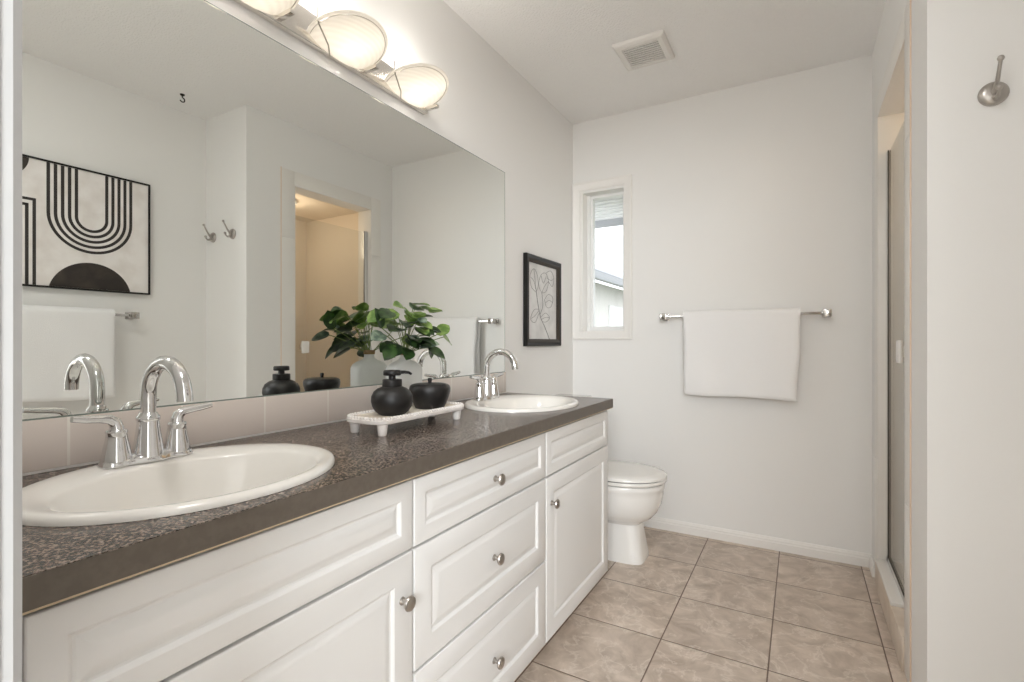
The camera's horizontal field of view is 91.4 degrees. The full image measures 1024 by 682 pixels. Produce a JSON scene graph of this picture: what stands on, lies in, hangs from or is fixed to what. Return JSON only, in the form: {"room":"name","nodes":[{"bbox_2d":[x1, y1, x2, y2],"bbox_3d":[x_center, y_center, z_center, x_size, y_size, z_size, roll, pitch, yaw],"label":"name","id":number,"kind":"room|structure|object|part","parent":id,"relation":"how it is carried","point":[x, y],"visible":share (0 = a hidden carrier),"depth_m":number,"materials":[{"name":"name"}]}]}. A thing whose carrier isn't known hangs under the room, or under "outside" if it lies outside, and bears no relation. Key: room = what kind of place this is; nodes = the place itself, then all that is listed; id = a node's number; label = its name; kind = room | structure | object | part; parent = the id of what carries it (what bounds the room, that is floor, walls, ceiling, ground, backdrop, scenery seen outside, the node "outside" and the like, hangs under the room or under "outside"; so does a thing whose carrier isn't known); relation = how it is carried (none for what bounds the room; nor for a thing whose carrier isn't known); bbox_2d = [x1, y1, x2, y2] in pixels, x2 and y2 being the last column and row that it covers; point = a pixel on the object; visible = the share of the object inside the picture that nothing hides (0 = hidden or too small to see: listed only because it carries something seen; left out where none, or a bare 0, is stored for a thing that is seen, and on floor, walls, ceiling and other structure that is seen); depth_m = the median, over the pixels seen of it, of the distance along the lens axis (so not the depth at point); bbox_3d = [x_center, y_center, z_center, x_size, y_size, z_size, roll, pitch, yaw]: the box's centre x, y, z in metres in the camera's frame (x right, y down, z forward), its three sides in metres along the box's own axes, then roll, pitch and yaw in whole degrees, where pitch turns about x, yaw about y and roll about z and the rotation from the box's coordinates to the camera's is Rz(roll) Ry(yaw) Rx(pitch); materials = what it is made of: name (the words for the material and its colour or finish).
{"room":"bathroom","nodes":[
{"label":"bathroom","id":0,"kind":"room"},
{"bbox_2d":[206,0,572,394],"bbox_3d":[-0.356,-0.148,1.962,0.100,2.440,3.103,0,0,30],"label":"wall","id":1,"kind":"structure","parent":0,"point":[487,109],"depth_m":2.43,"materials":[{"name":"white paint"}]},
{"bbox_2d":[22,0,504,420],"bbox_3d":[-0.524,-0.336,1.563,0.007,0.962,1.952,0,0,30],"label":"wall mirror","id":2,"kind":"object","parent":1,"relation":"attached to","point":[199,191],"visible":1,"depth_m":1.22,"materials":[{"name":"clear glass"}]},
{"bbox_2d":[22,372,505,475],"bbox_3d":[-0.522,0.195,1.564,0.008,0.101,1.963,0,0,30],"label":"backsplash","id":3,"kind":"structure","parent":1,"relation":"attached to","point":[52,444],"depth_m":1.23,"materials":[{"name":"tile"}]},
{"bbox_2d":[233,0,448,114],"bbox_3d":[-0.471,-0.905,1.486,0.176,0.106,0.855,0,0,30],"label":"vanity light","id":4,"kind":"object","parent":1,"relation":"attached to","point":[355,40],"visible":1,"depth_m":1.48,"materials":[{"name":"white glass"}]},
{"bbox_3d":[-0.617,-0.892,1.219,0.144,0.071,0.222,0,0,30],"label":"lamp shade","id":5,"kind":"part","parent":4,"relation":"part of","materials":[{"name":"white glass"}]},
{"bbox_3d":[-0.465,-0.892,1.483,0.144,0.071,0.222,0,0,30],"label":"lamp shade","id":6,"kind":"part","parent":4,"relation":"part of","materials":[{"name":"white glass"}]},
{"bbox_3d":[-0.312,-0.892,1.748,0.144,0.071,0.222,0,0,30],"label":"lamp shade","id":7,"kind":"part","parent":4,"relation":"part of","materials":[{"name":"white glass"}]},
{"bbox_2d":[523,252,560,345],"bbox_3d":[0.175,-0.220,2.758,0.023,0.483,0.430,0,0,30],"label":"framed drawing","id":8,"kind":"object","parent":1,"relation":"attached to","point":[541,276],"visible":1,"depth_m":2.74,"materials":[{"name":"black"}]},
{"bbox_2d":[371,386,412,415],"bbox_3d":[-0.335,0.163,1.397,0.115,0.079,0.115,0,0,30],"label":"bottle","id":9,"kind":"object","parent":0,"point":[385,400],"depth_m":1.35,"materials":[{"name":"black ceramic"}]},
{"bbox_2d":[443,0,885,123],"bbox_3d":[0.497,-1.408,1.390,2.150,0.080,2.963,0,0,30],"label":"ceiling","id":10,"kind":"structure","parent":0,"point":[563,49],"depth_m":2.26,"materials":[{"name":"white paint"}]},
{"bbox_2d":[612,29,674,70],"bbox_3d":[0.621,-1.359,2.345,0.235,0.019,0.240,0,0,30],"label":"ceiling vent","id":11,"kind":"object","parent":10,"relation":"in","point":[652,48],"visible":1,"depth_m":2.32,"materials":[{"name":"white plastic"}]},
{"bbox_2d":[622,40,665,66],"bbox_3d":[0.621,-1.353,2.346,0.167,0.005,0.162,0,0,30],"label":"grille","id":12,"kind":"object","parent":11,"relation":"attached to","point":[650,52],"depth_m":2.34,"materials":[{"name":"white plastic"}]},
{"bbox_2d":[514,526,906,681],"bbox_3d":[0.789,1.112,1.280,2.766,0.080,3.063,0,0,30],"label":"floor","id":13,"kind":"structure","parent":0,"point":[697,609],"depth_m":1.91,"materials":[{"name":"tile"}]},
{"bbox_2d":[22,479,415,681],"bbox_3d":[-0.578,0.680,0.930,0.538,0.784,0.630,0,0,30],"label":"base cabinet","id":14,"kind":"object","parent":13,"relation":"on","point":[325,595],"visible":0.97,"depth_m":0.78,"materials":[{"name":"white wood"}]},
{"bbox_3d":[-0.378,0.724,0.815,0.019,0.544,0.624,0,0,30],"label":"door","id":15,"kind":"part","parent":14,"relation":"part of","materials":[{"name":"white wood"}]},
{"bbox_3d":[-0.219,0.545,1.044,0.029,0.032,0.032,0,0,30],"label":"knob","id":16,"kind":"part","parent":14,"relation":"part of","materials":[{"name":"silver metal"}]},
{"bbox_2d":[409,432,545,681],"bbox_3d":[-0.258,0.680,1.486,0.538,0.784,0.653,0,0,30],"label":"base cabinet","id":17,"kind":"object","parent":13,"relation":"on","point":[478,548],"visible":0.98,"depth_m":1.31,"materials":[{"name":"white wood"}]},
{"bbox_2d":[22,392,612,615],"bbox_3d":[-0.287,0.266,1.444,0.532,0.040,1.988,0,0,30],"label":"countertop","id":18,"kind":"structure","parent":17,"relation":"on","point":[60,564],"depth_m":0.82,"materials":[{"name":"laminate"}]},
{"bbox_2d":[70,356,212,468],"bbox_3d":[-0.703,0.130,0.992,0.197,0.208,0.195,0,0,-10],"label":"faucet","id":19,"kind":"object","parent":18,"relation":"on","point":[148,446],"visible":1,"depth_m":0.97,"materials":[{"name":"silver metal"}]},
{"bbox_3d":[-0.762,0.150,0.920,0.025,0.039,0.082,0,0,30],"label":"lever","id":20,"kind":"part","parent":19,"relation":"part of","materials":[{"name":"silver metal"}]},
{"bbox_3d":[-0.748,0.195,0.945,0.050,0.059,0.050,0,0,30],"label":"handle","id":21,"kind":"part","parent":19,"relation":"part of","materials":[{"name":"silver metal"}]},
{"bbox_3d":[-0.722,0.225,0.991,0.054,0.018,0.160,0,0,30],"label":"deck plate","id":22,"kind":"part","parent":19,"relation":"part of","materials":[{"name":"silver metal"}]},
{"bbox_3d":[-0.669,0.125,0.961,0.175,0.198,0.054,0,0,30],"label":"spout","id":23,"kind":"part","parent":19,"relation":"part of","materials":[{"name":"silver metal"}]},
{"bbox_3d":[-0.695,0.195,1.037,0.050,0.059,0.050,0,0,30],"label":"handle","id":24,"kind":"part","parent":19,"relation":"part of","materials":[{"name":"silver metal"}]},
{"bbox_3d":[-0.681,0.150,1.061,0.025,0.039,0.082,0,0,30],"label":"lever","id":25,"kind":"part","parent":19,"relation":"part of","materials":[{"name":"silver metal"}]},
{"bbox_2d":[22,443,334,526],"bbox_3d":[-0.576,0.313,0.909,0.430,0.162,0.510,0,0,30],"label":"oval sink","id":26,"kind":"object","parent":18,"relation":"in","point":[207,478],"visible":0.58,"depth_m":0.93,"materials":[{"name":"white ceramic"}]},
{"bbox_2d":[385,354,421,388],"bbox_3d":[-0.361,0.137,1.676,0.064,0.218,0.140,0,0,30],"label":"vase","id":27,"kind":"object","parent":18,"relation":"on","point":[415,368],"visible":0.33,"depth_m":1.65,"materials":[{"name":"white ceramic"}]},
{"bbox_2d":[367,301,451,360],"bbox_3d":[-0.321,-0.038,1.681,0.212,0.197,0.452,0,0,30],"label":"greens","id":28,"kind":"object","parent":27,"relation":"in","point":[384,317],"visible":1,"depth_m":1.60,"materials":[{"name":"green plant"}]},
{"bbox_2d":[347,401,463,435],"bbox_3d":[-0.302,0.221,1.482,0.153,0.050,0.394,0,0,30],"label":"tray","id":29,"kind":"object","parent":18,"relation":"on","point":[370,417],"visible":0.66,"depth_m":1.37,"materials":[{"name":"white wood"}]},
{"bbox_2d":[371,370,412,415],"bbox_3d":[-0.335,0.140,1.397,0.115,0.124,0.115,0,0,30],"label":"soap dispenser","id":30,"kind":"object","parent":29,"relation":"on","point":[391,399],"visible":0.98,"depth_m":1.36,"materials":[{"name":"black ceramic"}]},
{"bbox_2d":[409,378,449,409],"bbox_3d":[-0.253,0.156,1.536,0.126,0.092,0.126,0,0,30],"label":"canister","id":31,"kind":"object","parent":29,"relation":"on","point":[428,395],"visible":0.95,"depth_m":1.49,"materials":[{"name":"black ceramic"}]},
{"bbox_3d":[-0.253,0.129,1.536,0.104,0.006,0.104,0,0,30],"label":"jar lid","id":32,"kind":"part","parent":31,"relation":"part of","materials":[{"name":"black ceramic"}]},
{"bbox_2d":[469,348,517,400],"bbox_3d":[-0.085,0.130,2.064,0.197,0.208,0.195,0,0,-10],"label":"faucet","id":33,"kind":"object","parent":18,"relation":"on","point":[486,388],"visible":1,"depth_m":2.04,"materials":[{"name":"silver metal"}]},
{"bbox_3d":[-0.145,0.150,1.992,0.025,0.039,0.082,0,0,30],"label":"lever","id":34,"kind":"part","parent":33,"relation":"part of","materials":[{"name":"silver metal"}]},
{"bbox_3d":[-0.131,0.195,2.017,0.050,0.059,0.050,0,0,30],"label":"handle","id":35,"kind":"part","parent":33,"relation":"part of","materials":[{"name":"silver metal"}]},
{"bbox_3d":[-0.104,0.225,2.063,0.054,0.018,0.160,0,0,30],"label":"deck plate","id":36,"kind":"part","parent":33,"relation":"part of","materials":[{"name":"silver metal"}]},
{"bbox_3d":[-0.078,0.195,2.108,0.050,0.059,0.050,0,0,30],"label":"handle","id":37,"kind":"part","parent":33,"relation":"part of","materials":[{"name":"silver metal"}]},
{"bbox_3d":[-0.064,0.150,2.133,0.025,0.039,0.082,0,0,30],"label":"lever","id":38,"kind":"part","parent":33,"relation":"part of","materials":[{"name":"silver metal"}]},
{"bbox_3d":[-0.051,0.125,2.032,0.175,0.198,0.054,0,0,30],"label":"spout","id":39,"kind":"part","parent":33,"relation":"part of","materials":[{"name":"silver metal"}]},
{"bbox_2d":[464,394,578,412],"bbox_3d":[0.041,0.313,1.979,0.430,0.162,0.510,0,0,30],"label":"oval sink","id":40,"kind":"object","parent":18,"relation":"in","point":[523,403],"visible":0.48,"depth_m":2.08,"materials":[{"name":"white ceramic"}]},
{"bbox_3d":[-0.058,0.860,1.371,0.019,0.272,0.647,0,0,30],"label":"drawer","id":41,"kind":"part","parent":17,"relation":"part of","materials":[{"name":"white wood"}]},
{"bbox_3d":[-0.058,0.372,1.371,0.019,0.148,0.647,0,0,30],"label":"drawer","id":42,"kind":"part","parent":17,"relation":"part of","materials":[{"name":"white wood"}]},
{"bbox_3d":[-0.036,0.872,1.360,0.029,0.032,0.032,0,0,30],"label":"knob","id":43,"kind":"part","parent":17,"relation":"part of","materials":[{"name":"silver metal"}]},
{"bbox_3d":[-0.036,0.590,1.360,0.029,0.032,0.032,0,0,30],"label":"knob","id":44,"kind":"part","parent":17,"relation":"part of","materials":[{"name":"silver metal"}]},
{"bbox_3d":[-0.034,0.375,1.364,0.029,0.032,0.032,0,0,30],"label":"knob","id":45,"kind":"part","parent":17,"relation":"part of","materials":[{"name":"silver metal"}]},
{"bbox_2d":[543,410,607,642],"bbox_3d":[0.059,0.680,2.035,0.538,0.784,0.614,0,0,30],"label":"base cabinet","id":46,"kind":"object","parent":13,"relation":"on","point":[576,478],"visible":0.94,"depth_m":1.86,"materials":[{"name":"white wood"}]},
{"bbox_3d":[0.145,0.542,1.675,0.029,0.032,0.032,0,0,30],"label":"knob","id":47,"kind":"part","parent":46,"relation":"part of","materials":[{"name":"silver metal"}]},
{"bbox_2d":[557,394,666,564],"bbox_3d":[0.455,0.688,2.579,0.669,0.768,0.470,0,0,30],"label":"toilet","id":48,"kind":"object","parent":13,"relation":"on","point":[635,490],"visible":0.44,"depth_m":2.40,"materials":[{"name":"white ceramic"}]},
{"bbox_3d":[0.254,0.320,2.695,0.204,0.032,0.470,0,0,30],"label":"tank lid","id":49,"kind":"part","parent":48,"relation":"part of","materials":[{"name":"white ceramic"}]},
{"bbox_3d":[0.499,0.878,2.554,0.551,0.387,0.364,0,0,30],"label":"bowl","id":50,"kind":"part","parent":48,"relation":"part of","materials":[{"name":"white ceramic"}]},
{"bbox_3d":[0.547,0.674,2.526,0.457,0.018,0.370,0,0,30],"label":"seat","id":51,"kind":"part","parent":48,"relation":"part of","materials":[{"name":"white ceramic"}]},
{"bbox_3d":[0.546,0.649,2.527,0.459,0.026,0.370,0,0,30],"label":"lid","id":52,"kind":"part","parent":48,"relation":"part of","materials":[{"name":"white ceramic"}]},
{"bbox_2d":[573,55,871,553],"bbox_3d":[1.101,-0.148,2.821,1.766,2.440,0.160,0,0,30],"label":"wall","id":53,"kind":"structure","parent":0,"point":[754,195],"depth_m":2.65,"materials":[{"name":"white paint"}]},
{"bbox_2d":[572,174,631,338],"bbox_3d":[0.573,-0.502,3.090,0.377,0.972,0.138,0,0,30],"label":"window","id":54,"kind":"structure","parent":53,"relation":"in","point":[583,206],"depth_m":3.11,"materials":[{"name":"white paint"}]},
{"bbox_3d":[0.602,-0.501,3.124,0.264,0.879,0.050,0,0,30],"label":"sash","id":55,"kind":"part","parent":54,"relation":"part of","materials":[{"name":"white plastic"}]},
{"bbox_2d":[595,196,622,228],"bbox_3d":[1.494,-0.971,3.068,6.000,0.155,0.660,0,0,30],"label":"roof eave","id":56,"kind":"object","parent":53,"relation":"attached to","point":[608,212],"depth_m":3.64,"materials":[{"name":"white"}]},
{"bbox_2d":[660,309,831,320],"bbox_3d":[1.198,-0.141,2.627,0.813,0.038,0.080,0,0,30],"label":"towel bar","id":57,"kind":"object","parent":53,"relation":"attached to","point":[825,312],"visible":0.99,"depth_m":2.45,"materials":[{"name":"silver metal"}]},
{"bbox_3d":[0.865,-0.141,2.819,0.043,0.038,0.080,0,0,30],"label":"post","id":58,"kind":"part","parent":57,"relation":"part of","materials":[{"name":"silver metal"}]},
{"bbox_2d":[683,307,800,401],"bbox_3d":[1.182,0.061,2.602,0.556,0.464,0.080,0,0,30],"label":"bath towel","id":59,"kind":"object","parent":57,"relation":"hanging from","point":[752,353],"visible":1,"depth_m":2.57,"materials":[{"name":"white fabric"}]},
{"bbox_3d":[1.187,-0.141,2.608,0.751,0.013,0.013,0,0,30],"label":"rail","id":60,"kind":"part","parent":57,"relation":"part of","materials":[{"name":"silver metal"}]},
{"bbox_3d":[1.532,-0.141,2.434,0.043,0.038,0.080,0,0,30],"label":"post","id":61,"kind":"part","parent":57,"relation":"part of","materials":[{"name":"silver metal"}]},
{"bbox_2d":[643,516,871,567],"bbox_3d":[1.045,1.041,2.754,1.536,0.062,0.013,0,0,30],"label":"baseboard","id":62,"kind":"structure","parent":53,"relation":"attached to","point":[761,541],"depth_m":2.60,"materials":[{"name":"white paint"}]},
{"bbox_2d":[872,0,991,681],"bbox_3d":[1.473,-0.148,1.829,0.130,2.440,1.186,0,0,30],"label":"wall","id":63,"kind":"structure","parent":0,"point":[951,40],"depth_m":1.33,"materials":[{"name":"white paint"}]},
{"bbox_2d":[869,555,874,576],"bbox_3d":[1.675,1.041,2.322,0.013,0.062,0.107,0,0,30],"label":"baseboard","id":64,"kind":"structure","parent":63,"relation":"attached to","point":[871,560],"depth_m":2.29,"materials":[{"name":"white paint"}]},
{"bbox_2d":[875,562,903,670],"bbox_3d":[1.490,1.016,1.871,0.142,0.112,0.647,0,0,30],"label":"trim","id":65,"kind":"structure","parent":63,"relation":"attached to","point":[894,616],"depth_m":1.78,"materials":[{"name":"tile"}]},
{"bbox_2d":[875,558,903,607],"bbox_3d":[1.550,0.953,1.964,0.152,0.014,0.427,0,0,30],"label":"trim","id":66,"kind":"structure","parent":63,"relation":"attached to","point":[895,599],"depth_m":1.98,"materials":[{"name":"white plastic"}]},
{"bbox_2d":[875,0,908,681],"bbox_3d":[1.495,-0.002,1.872,0.134,2.147,0.837,0,0,30],"label":"shower door","id":67,"kind":"structure","parent":63,"relation":"attached to","point":[894,128],"depth_m":2.15,"materials":[{"name":"white painted wood"}]},
{"bbox_2d":[887,143,903,601],"bbox_3d":[1.454,0.061,1.896,0.054,1.769,0.641,0,0,30],"label":"shower door","id":68,"kind":"structure","parent":63,"relation":"attached to","point":[899,343],"depth_m":2.13,"materials":[{"name":"silver metal"}]},
{"bbox_3d":[1.468,0.053,1.877,0.006,1.728,0.583,0,0,30],"label":"glass pane","id":69,"kind":"part","parent":68,"relation":"part of","materials":[{"name":"clear glass"}]},
{"bbox_3d":[1.325,0.033,1.682,0.044,0.078,0.055,0,0,30],"label":"door handle","id":70,"kind":"part","parent":68,"relation":"part of","materials":[{"name":"white plastic"}]},
{"bbox_2d":[909,0,910,681],"bbox_3d":[1.229,-0.003,1.540,0.004,2.150,0.004,0,0,30],"label":"trim","id":71,"kind":"structure","parent":63,"relation":"attached to","point":[909,0],"depth_m":1.54,"materials":[{"name":"white wood"}]},
{"bbox_2d":[977,55,1009,105],"bbox_3d":[1.219,-0.657,1.254,0.061,0.103,0.064,0,0,30],"label":"robe hook","id":72,"kind":"object","parent":63,"relation":"attached to","point":[995,93],"visible":1,"depth_m":1.27,"materials":[{"name":"grey metal"}]},
{"bbox_3d":[1.232,-0.636,1.276,0.061,0.061,0.014,0,0,30],"label":"wall plate","id":73,"kind":"part","parent":72,"relation":"part of","materials":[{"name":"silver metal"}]},
{"bbox_2d":[992,0,1023,681],"bbox_3d":[1.430,-0.148,1.239,0.384,2.440,0.120,0,0,30],"label":"wall","id":74,"kind":"structure","parent":0,"point":[1007,15],"depth_m":1.27,"materials":[{"name":"white paint"}]},
{"bbox_3d":[-0.205,-0.148,0.172,1.950,2.440,0.130,0,0,30],"label":"wall","id":75,"kind":"structure","parent":0,"visible":0},
{"bbox_2d":[0,0,21,681],"bbox_3d":[0.052,0.017,0.107,0.990,2.110,0.015,0,0,30],"label":"trim","id":76,"kind":"structure","parent":75,"relation":"attached to","point":[10,10],"depth_m":0.32,"materials":[{"name":"grey paint"}]},
{"label":"outside","id":77,"kind":"structure","parent":0,"visible":0},
{"bbox_3d":[9.718,3.772,19.338,50.000,0.200,36.786,0,0,30],"label":"ground","id":78,"kind":"structure","parent":77,"visible":0},
{"bbox_2d":[595,265,622,326],"bbox_3d":[-0.057,0.497,12.152,6.240,6.350,11.800,0,0,30],"label":"house","id":79,"kind":"structure","parent":78,"relation":"on","point":[608,300],"depth_m":10.34,"materials":[{"name":"white paint"}]}
]}

